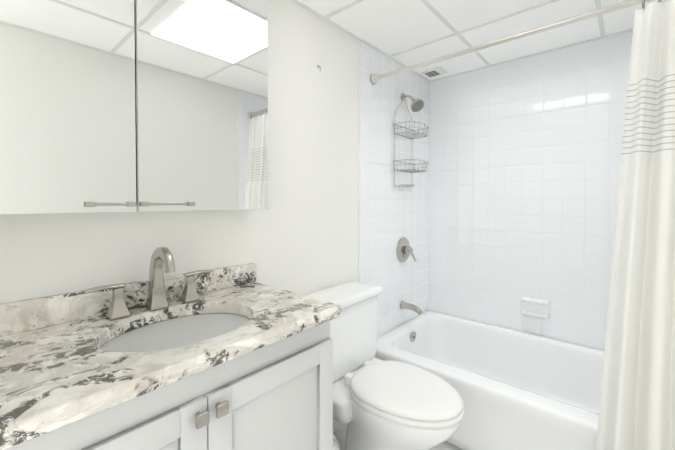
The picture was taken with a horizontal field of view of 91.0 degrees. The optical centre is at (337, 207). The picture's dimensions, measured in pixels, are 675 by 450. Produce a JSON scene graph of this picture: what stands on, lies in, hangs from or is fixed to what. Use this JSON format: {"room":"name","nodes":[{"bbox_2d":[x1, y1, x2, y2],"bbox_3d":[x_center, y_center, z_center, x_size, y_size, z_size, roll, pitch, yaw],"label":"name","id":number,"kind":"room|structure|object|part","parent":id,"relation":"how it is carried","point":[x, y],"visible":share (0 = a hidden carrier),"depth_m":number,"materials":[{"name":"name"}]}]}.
{"room":"bathroom","nodes":[
{"label":"bathroom","id":0,"kind":"room"},
{"bbox_2d":[0,0,358,303],"bbox_3d":[-0.244,0.123,1.603,0.100,2.180,3.000,1,1,41],"label":"wall","id":1,"kind":"structure","parent":0,"point":[300,235],"depth_m":1.50,"materials":[{"name":"white paint"}]},
{"bbox_2d":[0,263,255,336],"bbox_3d":[-0.638,0.278,1.060,0.022,0.078,0.884,1,1,41],"label":"backsplash","id":2,"kind":"structure","parent":1,"relation":"attached to","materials":[{"name":"stone"}]},
{"bbox_2d":[0,0,267,213],"bbox_3d":[-0.619,-0.427,0.990,0.128,0.878,0.928,1,1,41],"label":"upper cabinet","id":3,"kind":"object","parent":1,"relation":"attached to","point":[129,105],"visible":1,"depth_m":0.95,"materials":[{"name":"white"}]},
{"bbox_3d":[-0.740,-0.424,0.785,0.016,0.878,0.460,1,1,41],"label":"door","id":4,"kind":"part","parent":3,"relation":"part of","materials":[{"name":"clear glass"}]},
{"bbox_3d":[-0.432,-0.430,1.137,0.016,0.878,0.460,1,1,41],"label":"door","id":5,"kind":"part","parent":3,"relation":"part of","materials":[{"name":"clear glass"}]},
{"bbox_2d":[333,419,343,432],"bbox_3d":[-0.499,1.175,1.245,0.012,0.090,1.899,1,1,41],"label":"baseboard","id":6,"kind":"structure","parent":1,"relation":"attached to","point":[337,425],"depth_m":1.78,"materials":[{"name":"white paint"}]},
{"bbox_2d":[359,40,359,281],"bbox_3d":[0.129,0.117,1.947,0.007,2.180,0.010,1,1,41],"label":"wall tile edge","id":7,"kind":"structure","parent":1,"relation":"attached to","point":[359,160],"depth_m":1.94,"materials":[{"name":"white tile"}]},
{"bbox_2d":[360,41,428,337],"bbox_3d":[0.423,0.112,2.284,0.006,2.180,0.884,1,1,41],"label":"wall tile","id":8,"kind":"structure","parent":1,"relation":"attached to","point":[391,215],"depth_m":2.21,"materials":[{"name":"white tile"}]},
{"bbox_2d":[393,93,428,261],"bbox_3d":[0.512,-0.201,2.251,0.163,1.173,0.274,1,1,41],"label":"shower","id":9,"kind":"object","parent":8,"relation":"attached to","point":[404,249],"visible":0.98,"depth_m":2.26,"materials":[{"name":"silver metal"}]},
{"bbox_2d":[370,0,674,449],"bbox_3d":[0.714,0.175,1.468,1.507,1.961,0.273,1,1,41],"label":"shower curtain","id":10,"kind":"object","parent":8,"relation":"attached to","point":[637,405],"visible":1,"depth_m":1.17,"materials":[{"name":"white fabric"}]},
{"bbox_3d":[0.784,-0.776,1.531,1.507,0.062,0.062,1,1,41],"label":"rod","id":11,"kind":"part","parent":10,"relation":"part of","materials":[{"name":"white"}]},
{"bbox_2d":[333,423,463,449],"bbox_3d":[0.365,1.272,1.088,1.720,0.100,3.000,1,1,41],"label":"floor","id":12,"kind":"structure","parent":0,"point":[339,433],"depth_m":1.70,"materials":[{"name":"tile"}]},
{"bbox_2d":[0,247,341,449],"bbox_3d":[-0.460,0.674,0.912,0.495,1.103,0.894,1,1,41],"label":"bathroom vanity","id":13,"kind":"object","parent":12,"relation":"on","point":[238,357],"visible":1,"depth_m":0.85,"materials":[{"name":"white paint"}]},
{"bbox_3d":[-0.448,0.785,0.615,0.020,0.692,0.428,1,1,41],"label":"door","id":14,"kind":"part","parent":13,"relation":"part of","materials":[{"name":"white paint"}]},
{"bbox_2d":[83,247,212,320],"bbox_3d":[-0.537,0.219,1.017,0.146,0.197,0.371,1,1,41],"label":"faucet","id":15,"kind":"object","parent":13,"relation":"on","point":[156,303],"depth_m":1.02,"materials":[{"name":"silver metal"}]},
{"bbox_3d":[-0.321,0.749,0.790,0.019,0.776,0.880,1,1,41],"label":"frame","id":16,"kind":"part","parent":13,"relation":"part of","materials":[{"name":"white paint"}]},
{"bbox_3d":[-0.164,0.780,0.940,0.020,0.692,0.428,1,1,41],"label":"door","id":17,"kind":"part","parent":13,"relation":"part of","materials":[{"name":"white paint"}]},
{"bbox_2d":[333,434,339,449],"bbox_3d":[-0.045,1.040,1.241,0.158,0.360,0.132,1,1,41],"label":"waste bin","id":18,"kind":"object","parent":12,"relation":"on","point":[336,444],"visible":0.23,"depth_m":1.24,"materials":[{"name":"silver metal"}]},
{"bbox_2d":[305,281,463,449],"bbox_3d":[0.197,0.818,1.487,0.718,0.795,0.488,1,1,41],"label":"toilet","id":19,"kind":"object","parent":12,"relation":"on","point":[379,404],"visible":0.71,"depth_m":1.40,"materials":[{"name":"white ceramic"}]},
{"bbox_3d":[0.011,0.439,1.651,0.216,0.043,0.478,1,1,41],"label":"lid","id":20,"kind":"part","parent":19,"relation":"part of","materials":[{"name":"white ceramic"}]},
{"bbox_3d":[0.008,0.634,1.657,0.191,0.347,0.450,1,1,41],"label":"tank","id":21,"kind":"part","parent":19,"relation":"part of","materials":[{"name":"white ceramic"}]},
{"bbox_3d":[0.291,0.794,1.411,0.477,0.022,0.380,1,1,41],"label":"seat","id":22,"kind":"part","parent":19,"relation":"part of","materials":[{"name":"white plastic"}]},
{"bbox_3d":[0.290,0.763,1.411,0.475,0.035,0.378,1,1,41],"label":"seat lid","id":23,"kind":"part","parent":19,"relation":"part of","materials":[{"name":"white plastic"}]},
{"bbox_2d":[375,301,603,449],"bbox_3d":[0.999,0.934,1.808,1.505,0.549,0.856,1,1,41],"label":"bathtub","id":24,"kind":"object","parent":12,"relation":"on","point":[517,390],"visible":0.69,"depth_m":1.89,"materials":[{"name":"white ceramic"}]},
{"bbox_3d":[0.509,0.688,2.269,0.156,0.071,0.060,1,1,41],"label":"spout","id":25,"kind":"part","parent":24,"relation":"part of","materials":[{"name":"silver metal"}]},
{"bbox_2d":[299,0,667,79],"bbox_3d":[0.365,-1.008,1.050,1.720,0.100,3.000,1,1,41],"label":"ceiling","id":26,"kind":"structure","parent":0,"point":[389,27],"depth_m":1.77,"materials":[{"name":"tile"}]},
{"bbox_2d":[291,0,632,81],"bbox_3d":[0.363,-0.955,1.048,1.520,0.004,2.794,1,1,41],"label":"grid","id":27,"kind":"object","parent":26,"relation":"attached to","point":[430,7],"depth_m":1.82,"materials":[{"name":"white metal"}]},
{"bbox_2d":[421,67,447,77],"bbox_3d":[0.699,-0.973,2.394,0.150,0.013,0.130,1,1,41],"label":"ceiling vent","id":28,"kind":"object","parent":27,"relation":"in","point":[440,70],"depth_m":2.38,"materials":[{"name":"white plastic"}]},
{"bbox_3d":[0.688,-0.968,2.405,0.080,0.002,0.084,1,1,41],"label":"ceiling air vent slots","id":29,"kind":"part","parent":28,"relation":"part of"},
{"bbox_3d":[1.321,0.114,2.159,1.520,2.180,0.100,1,1,41],"label":"wall","id":30,"kind":"structure","parent":0,"visible":0},
{"bbox_2d":[428,31,632,350],"bbox_3d":[1.286,0.115,2.119,1.520,2.180,0.006,1,1,41],"label":"wall tile","id":31,"kind":"structure","parent":30,"relation":"attached to","point":[524,162],"depth_m":2.14,"materials":[{"name":"white tile"}]},
{"bbox_2d":[521,296,549,318],"bbox_3d":[1.256,0.640,2.117,0.164,0.116,0.050,1,1,41],"label":"soap dish","id":32,"kind":"object","parent":31,"relation":"attached to","point":[535,307],"visible":0.98,"depth_m":2.11,"materials":[{"name":"white ceramic"}]}
]}

